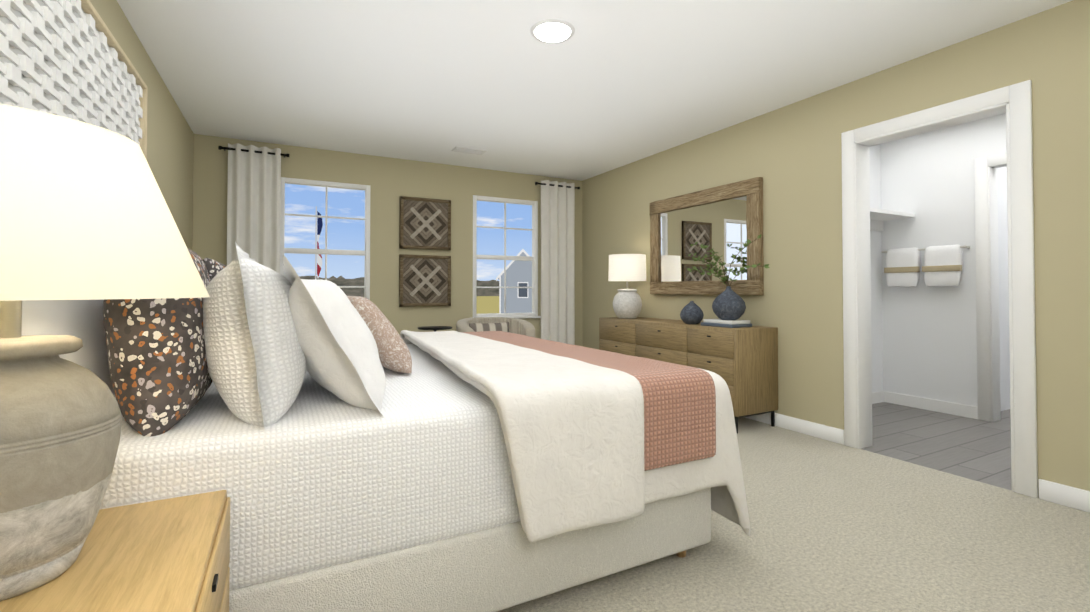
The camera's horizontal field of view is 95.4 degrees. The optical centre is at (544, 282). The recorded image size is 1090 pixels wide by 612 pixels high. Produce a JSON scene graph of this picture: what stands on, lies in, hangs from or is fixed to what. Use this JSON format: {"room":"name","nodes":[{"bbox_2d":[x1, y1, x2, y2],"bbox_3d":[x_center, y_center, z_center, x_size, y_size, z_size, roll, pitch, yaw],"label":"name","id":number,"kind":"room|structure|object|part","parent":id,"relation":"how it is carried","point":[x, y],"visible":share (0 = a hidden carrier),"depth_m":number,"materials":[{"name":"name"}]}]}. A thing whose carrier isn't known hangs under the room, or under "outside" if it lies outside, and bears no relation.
{"room":"bedroom","nodes":[
{"label":"bedroom","id":0,"kind":"room"},
{"bbox_2d":[90,0,193,250],"bbox_3d":[-1.775,-0.155,1.663,0.120,2.480,6.540,0,-1,-28],"label":"wall","id":1,"kind":"structure","parent":0,"point":[170,147],"depth_m":3.39,"materials":[{"name":"beige paint"}]},
{"bbox_2d":[0,0,147,159],"bbox_3d":[-1.714,-0.613,1.793,0.098,0.840,1.720,0,-1,-28],"label":"artwork","id":2,"kind":"object","parent":1,"relation":"attached to","point":[67,59],"visible":0.5,"depth_m":1.70,"materials":[{"name":"white wood"}]},
{"bbox_3d":[-1.714,-0.613,1.793,0.098,0.840,1.720,0,-1,-28],"label":"frame","id":3,"kind":"part","parent":2,"relation":"part of","materials":[{"name":"brown wood"}]},
{"bbox_2d":[193,134,582,345],"bbox_3d":[-1.327,-0.093,5.525,4.270,2.480,0.120,0,-1,-28],"label":"wall","id":4,"kind":"structure","parent":0,"point":[389,181],"depth_m":5.31,"materials":[{"name":"beige paint"}]},
{"bbox_2d":[218,143,289,272],"bbox_3d":[-2.730,-0.083,4.649,0.574,2.390,0.119,0,-1,-28],"label":"curtain","id":5,"kind":"object","parent":4,"relation":"hanging from","point":[254,203],"visible":0.58,"depth_m":4.64,"materials":[{"name":"white fabric"}]},
{"bbox_3d":[-2.735,-1.227,4.676,0.574,0.036,0.101,0,-1,-28],"label":"rod","id":6,"kind":"part","parent":5,"relation":"part of","materials":[{"name":"black metal"}]},
{"bbox_2d":[280,177,369,299],"bbox_3d":[-2.214,-0.302,5.014,0.900,1.440,0.105,0,-1,-28],"label":"window","id":7,"kind":"structure","parent":4,"relation":"in","point":[326,251],"depth_m":5.03,"materials":[{"name":"white paint"}]},
{"bbox_2d":[399,196,450,249],"bbox_3d":[-1.310,-0.645,5.448,0.560,0.560,0.042,0,-1,-28],"label":"art panel","id":8,"kind":"object","parent":4,"relation":"attached to","point":[424,223],"visible":1,"depth_m":5.44,"materials":[{"name":"brown wood"}]},
{"bbox_2d":[399,254,450,306],"bbox_3d":[-1.310,-0.020,5.438,0.560,0.560,0.042,0,-1,-28],"label":"art panel","id":9,"kind":"object","parent":4,"relation":"attached to","point":[424,280],"visible":0.98,"depth_m":5.42,"materials":[{"name":"brown wood"}]},
{"bbox_2d":[473,195,540,318],"bbox_3d":[-0.470,-0.287,5.931,0.900,1.440,0.105,0,-1,-28],"label":"window","id":10,"kind":"structure","parent":4,"relation":"in","point":[534,260],"depth_m":5.94,"materials":[{"name":"white paint"}]},
{"bbox_2d":[535,180,579,344],"bbox_3d":[0.151,-0.058,6.163,0.624,2.390,0.121,0,-1,-28],"label":"curtain","id":11,"kind":"object","parent":4,"relation":"hanging from","point":[557,261],"visible":0.96,"depth_m":6.15,"materials":[{"name":"white fabric"}]},
{"bbox_3d":[0.146,-1.203,6.191,0.624,0.036,0.101,0,-1,-28],"label":"rod","id":12,"kind":"part","parent":11,"relation":"part of","materials":[{"name":"black metal"}]},
{"bbox_2d":[117,0,1072,180],"bbox_3d":[0.114,-1.429,2.677,4.390,0.100,6.540,0,-1,-28],"label":"ceiling","id":13,"kind":"structure","parent":0,"point":[608,85],"depth_m":3.13,"materials":[{"name":"white paint"}]},
{"bbox_2d":[452,146,486,154],"bbox_3d":[-0.770,-1.337,5.035,0.320,0.008,0.160,0,-1,-28],"label":"ceiling vent","id":14,"kind":"object","parent":13,"relation":"in","point":[468,150],"visible":1,"depth_m":5.02,"materials":[{"name":"white metal"}]},
{"bbox_2d":[530,19,574,42],"bbox_3d":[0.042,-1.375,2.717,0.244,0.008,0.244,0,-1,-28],"label":"recessed light","id":15,"kind":"object","parent":13,"relation":"in","point":[563,22],"visible":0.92,"depth_m":2.65,"materials":[{"name":"white"}]},
{"bbox_2d":[497,417,1089,611],"bbox_3d":[0.114,1.125,2.636,4.150,0.050,6.300,0,-1,-28],"label":"floor carpet","id":16,"kind":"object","parent":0,"point":[836,527],"visible":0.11,"depth_m":2.02,"materials":[{"name":"beige carpet"}]},
{"bbox_2d":[0,490,229,611],"bbox_3d":[-0.820,0.780,0.775,0.509,0.580,0.685,0,-1,-28],"label":"nightstand","id":17,"kind":"object","parent":16,"relation":"on","point":[169,555],"visible":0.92,"depth_m":0.88,"materials":[{"name":"brown wood"}]},
{"bbox_2d":[0,104,209,600],"bbox_3d":[-0.890,0.119,0.824,0.550,0.745,0.550,0,-1,-28],"label":"light","id":18,"kind":"object","parent":17,"relation":"on","point":[85,213],"visible":1,"depth_m":0.77,"materials":[{"name":"fabric"}]},
{"bbox_3d":[-0.890,0.042,0.826,0.026,0.102,0.026,0,-1,-28],"label":"stem","id":19,"kind":"part","parent":18,"relation":"part of","materials":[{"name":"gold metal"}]},
{"bbox_3d":[-0.890,-0.114,0.828,0.550,0.280,0.550,0,-1,-28],"label":"lamp shade","id":20,"kind":"part","parent":18,"relation":"part of","materials":[{"name":"white fabric"}]},
{"bbox_3d":[-0.604,0.672,0.893,0.008,0.330,0.650,0,-1,-28],"label":"drawer","id":21,"kind":"part","parent":17,"relation":"part of","materials":[{"name":"brown wood"}]},
{"bbox_2d":[21,242,749,611],"bbox_3d":[-0.712,0.486,2.347,2.397,1.220,2.225,0,-1,-28],"label":"bed","id":22,"kind":"object","parent":16,"relation":"on","point":[345,450],"visible":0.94,"depth_m":1.44,"materials":[{"name":"fabric"}]},
{"bbox_2d":[21,299,114,395],"bbox_3d":[-1.376,0.152,1.461,0.212,0.498,0.920,0,-1,-28],"label":"headboard","id":23,"kind":"object","parent":22,"relation":"on","point":[82,319],"depth_m":1.24,"materials":[{"name":"white fabric"}]},
{"bbox_2d":[203,242,305,428],"bbox_3d":[-0.971,0.173,1.685,0.304,0.555,0.990,0,-1,-28],"label":"pillow","id":24,"kind":"object","parent":22,"relation":"on","point":[254,319],"depth_m":1.33,"materials":[{"name":"fabric"}]},
{"bbox_3d":[-0.743,0.591,2.335,2.095,0.390,1.980,0,-1,-28],"label":"mattress","id":25,"kind":"part","parent":22,"relation":"part of","materials":[{"name":"fabric"}]},
{"bbox_2d":[404,336,749,535],"bbox_3d":[-0.136,0.661,2.655,1.144,0.671,2.173,0,-1,-28],"label":"duvet","id":26,"kind":"object","parent":22,"relation":"on","point":[693,468],"depth_m":1.78,"materials":[{"name":"fabric"}]},
{"bbox_2d":[462,331,715,470],"bbox_3d":[-0.028,0.500,2.712,0.361,0.321,2.172,0,-1,-28],"label":"throw","id":27,"kind":"object","parent":22,"relation":"on","point":[679,400],"depth_m":1.79,"materials":[{"name":"fabric"}]},
{"bbox_2d":[417,326,451,331],"bbox_3d":[-1.086,0.789,4.892,0.340,0.695,0.340,0,-1,-28],"label":"side table","id":28,"kind":"object","parent":16,"relation":"on","point":[435,328],"visible":0.48,"depth_m":4.85,"materials":[{"name":"black metal"}]},
{"bbox_2d":[456,317,534,337],"bbox_3d":[-0.528,0.761,5.207,0.818,0.760,0.739,0,-1,-28],"label":"chair","id":29,"kind":"object","parent":16,"relation":"on","point":[509,325],"visible":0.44,"depth_m":5.32,"materials":[{"name":"fabric"}]},
{"bbox_2d":[469,322,508,331],"bbox_3d":[-0.594,0.555,5.335,0.500,0.258,0.126,0,-1,-28],"label":"pillow","id":30,"kind":"object","parent":29,"relation":"on","point":[499,326],"depth_m":5.30,"materials":[{"name":"fabric"}]},
{"bbox_2d":[599,317,777,432],"bbox_3d":[1.188,0.746,4.540,0.470,0.770,1.800,0,-1,-28],"label":"dresser","id":31,"kind":"object","parent":16,"relation":"on","point":[742,362],"visible":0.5,"depth_m":3.84,"materials":[{"name":"brown wood"}]},
{"bbox_2d":[608,254,645,318],"bbox_3d":[0.853,0.043,5.138,0.390,0.655,0.390,0,-1,-28],"label":"light","id":32,"kind":"object","parent":31,"relation":"on","point":[627,303],"visible":1,"depth_m":5.00,"materials":[{"name":"white ceramic"}]},
{"bbox_3d":[0.853,-0.150,5.141,0.390,0.270,0.390,0,-1,-28],"label":"lamp shade","id":33,"kind":"part","parent":32,"relation":"part of","materials":[{"name":"white fabric"}]},
{"bbox_2d":[680,301,703,323],"bbox_3d":[1.254,0.257,4.232,0.196,0.198,0.196,0,-1,-28],"label":"vase","id":34,"kind":"object","parent":31,"relation":"on","point":[691,312],"visible":1,"depth_m":4.17,"materials":[{"name":"ceramic"}]},
{"bbox_2d":[701,319,751,327],"bbox_3d":[1.456,0.326,3.987,0.230,0.052,0.320,0,-1,-28],"label":"books","id":35,"kind":"object","parent":31,"relation":"on","point":[727,323],"visible":0.94,"depth_m":3.89,"materials":[{"name":"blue paper"}]},
{"bbox_2d":[687,234,769,319],"bbox_3d":[1.470,-0.033,3.965,0.256,0.664,0.875,0,-1,-28],"label":"vase","id":36,"kind":"object","parent":35,"relation":"on","point":[728,303],"visible":1,"depth_m":3.91,"materials":[{"name":"ceramic"}]},
{"bbox_2d":[582,0,1089,497],"bbox_3d":[2.004,-0.123,3.650,0.120,2.480,6.300,0,-1,-28],"label":"wall","id":37,"kind":"structure","parent":0,"point":[790,154],"depth_m":3.46,"materials":[{"name":"beige paint"}]},
{"bbox_2d":[649,177,763,294],"bbox_3d":[1.421,-0.364,4.567,0.056,0.953,1.344,0,-1,-28],"label":"mirror","id":38,"kind":"object","parent":37,"relation":"attached to","point":[726,221],"visible":1,"depth_m":4.46,"materials":[{"name":"brown wood"}]},
{"bbox_3d":[1.140,-0.355,5.106,0.051,0.727,0.129,0,-1,-28],"label":"frame","id":39,"kind":"part","parent":38,"relation":"part of","materials":[{"name":"brown wood"}]},
{"bbox_3d":[1.433,-0.364,4.574,0.026,0.750,1.140,0,-1,-28],"label":"glass","id":40,"kind":"part","parent":38,"relation":"part of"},
{"bbox_3d":[1.421,-0.776,4.574,0.056,0.129,1.343,0,-1,-28],"label":"frame","id":41,"kind":"part","parent":38,"relation":"part of","materials":[{"name":"brown wood"}]},
{"bbox_3d":[1.421,0.049,4.561,0.056,0.128,1.344,0,-1,-28],"label":"frame","id":42,"kind":"part","parent":38,"relation":"part of","materials":[{"name":"brown wood"}]},
{"bbox_3d":[1.705,-0.373,4.031,0.052,0.727,0.129,0,-1,-28],"label":"frame","id":43,"kind":"part","parent":38,"relation":"part of","materials":[{"name":"brown wood"}]},
{"bbox_2d":[745,413,843,444],"bbox_3d":[1.272,1.086,4.879,0.014,0.100,3.350,0,-1,-28],"label":"baseboard","id":44,"kind":"structure","parent":37,"relation":"attached to","point":[836,435],"depth_m":3.65,"materials":[{"name":"white paint"}]},
{"bbox_2d":[841,80,1037,497],"bbox_3d":[2.341,0.034,3.006,0.156,2.145,0.980,0,-1,-28],"label":"door frame","id":45,"kind":"structure","parent":37,"relation":"attached to","point":[1013,102],"depth_m":2.75,"materials":[{"name":"white paint"}]},
{"bbox_2d":[1038,479,1089,512],"bbox_3d":[2.955,1.035,1.679,0.014,0.100,1.900,0,-1,-28],"label":"baseboard","id":46,"kind":"structure","parent":37,"relation":"attached to","point":[1066,495],"depth_m":2.43,"materials":[{"name":"white paint"}]},
{"bbox_2d":[869,144,882,392],"bbox_3d":[2.569,-0.111,4.455,1.630,2.480,0.100,0,-1,-28],"label":"wall","id":47,"kind":"structure","parent":0,"point":[876,273],"depth_m":4.70,"materials":[{"name":"white paint"}]},
{"bbox_2d":[872,391,884,403],"bbox_3d":[2.551,1.078,4.363,1.530,0.100,0.014,0,-1,-28],"label":"baseboard","id":48,"kind":"structure","parent":47,"relation":"attached to","point":[877,397],"depth_m":4.66,"materials":[{"name":"white paint"}]},
{"bbox_2d":[870,208,914,231],"bbox_3d":[2.618,-0.559,4.261,1.490,0.130,0.298,0,-1,-28],"label":"wall shelf","id":49,"kind":"object","parent":47,"relation":"attached to","point":[878,217],"visible":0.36,"depth_m":4.45,"materials":[{"name":"white paint"}]},
{"bbox_2d":[862,446,1011,490],"bbox_3d":[2.341,1.131,2.988,0.120,0.050,0.810,0,-1,-28],"label":"threshold","id":50,"kind":"object","parent":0,"point":[979,478],"visible":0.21,"depth_m":2.94,"materials":[{"name":"plastic"}]},
{"bbox_2d":[872,402,1010,482],"bbox_3d":[3.838,1.141,3.634,3.130,0.050,2.500,0,-1,-28],"label":"floor","id":51,"kind":"structure","parent":0,"point":[975,446],"depth_m":3.54,"materials":[{"name":"tile"}]},
{"bbox_2d":[880,113,1006,406],"bbox_3d":[3.851,-0.123,3.661,0.100,2.480,2.500,0,-1,-28],"label":"wall","id":52,"kind":"structure","parent":0,"point":[929,333],"depth_m":4.36,"materials":[{"name":"white paint"}]},
{"bbox_2d":[881,245,969,286],"bbox_3d":[3.342,-0.138,4.388,0.120,0.354,0.660,0,-1,-28],"label":"towel rail","id":53,"kind":"object","parent":52,"relation":"attached to","point":[942,266],"visible":1,"depth_m":4.31,"materials":[{"name":"white fabric"}]},
{"bbox_2d":[886,247,920,286],"bbox_3d":[3.264,-0.134,4.516,0.086,0.368,0.270,0,-1,-28],"label":"towel","id":54,"kind":"object","parent":53,"relation":"hanging from","point":[903,265],"depth_m":4.48,"materials":[{"name":"fabric"}]},
{"bbox_2d":[924,245,962,286],"bbox_3d":[3.408,-0.138,4.242,0.086,0.368,0.270,0,-1,-28],"label":"towel","id":55,"kind":"object","parent":53,"relation":"hanging from","point":[943,265],"depth_m":4.21,"materials":[{"name":"fabric"}]},
{"bbox_2d":[885,391,977,418],"bbox_3d":[3.399,1.078,4.379,0.014,0.100,0.695,0,-1,-28],"label":"baseboard","id":56,"kind":"structure","parent":52,"relation":"attached to","point":[963,410],"depth_m":4.35,"materials":[{"name":"white paint"}]},
{"bbox_2d":[974,153,1006,421],"bbox_3d":[3.851,0.044,3.658,0.136,2.145,1.030,0,-1,-28],"label":"door frame","id":57,"kind":"structure","parent":52,"relation":"attached to","point":[987,298],"depth_m":4.03,"materials":[{"name":"white paint"}]},
{"bbox_2d":[996,167,1009,410],"bbox_3d":[4.324,-0.108,4.587,1.600,2.480,0.100,0,-1,-28],"label":"wall","id":58,"kind":"structure","parent":0,"point":[1003,289],"depth_m":4.39,"materials":[{"name":"white paint"}]},
{"label":"outside","id":59,"kind":"structure","parent":0,"visible":0},
{"bbox_2d":[476,296,498,313],"bbox_3d":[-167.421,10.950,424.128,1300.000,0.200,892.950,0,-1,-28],"label":"field","id":60,"kind":"structure","parent":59,"point":[486,304],"depth_m":143.00,"materials":[{"name":"yellow plant"}]},
{"bbox_2d":[315,206,322,279],"bbox_3d":[-10.352,0.471,22.643,0.303,7.900,0.135,0,-1,-28],"label":"flag","id":61,"kind":"object","parent":60,"relation":"on","point":[318,257],"visible":0.65,"depth_m":22.66,"materials":[{"name":"fabric"}]},
{"bbox_2d":[299,276,498,296],"bbox_3d":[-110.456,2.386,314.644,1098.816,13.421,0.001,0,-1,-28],"label":"trees","id":62,"kind":"object","parent":60,"relation":"on","point":[340,281],"visible":0.06,"depth_m":311.12,"materials":[{"name":"green plant"}]},
{"bbox_2d":[496,249,531,312],"bbox_3d":[1.074,0.803,54.326,12.350,8.250,9.420,0,-1,-2],"label":"house","id":63,"kind":"structure","parent":60,"relation":"on","point":[518,274],"depth_m":49.86,"materials":[{"name":"blue wood"}]},
{"bbox_3d":[-2.213,0.756,49.837,0.826,1.400,0.412,0,-1,-28],"label":"glass","id":64,"kind":"part","parent":63,"relation":"part of","materials":[{"name":"glass"}]}
]}

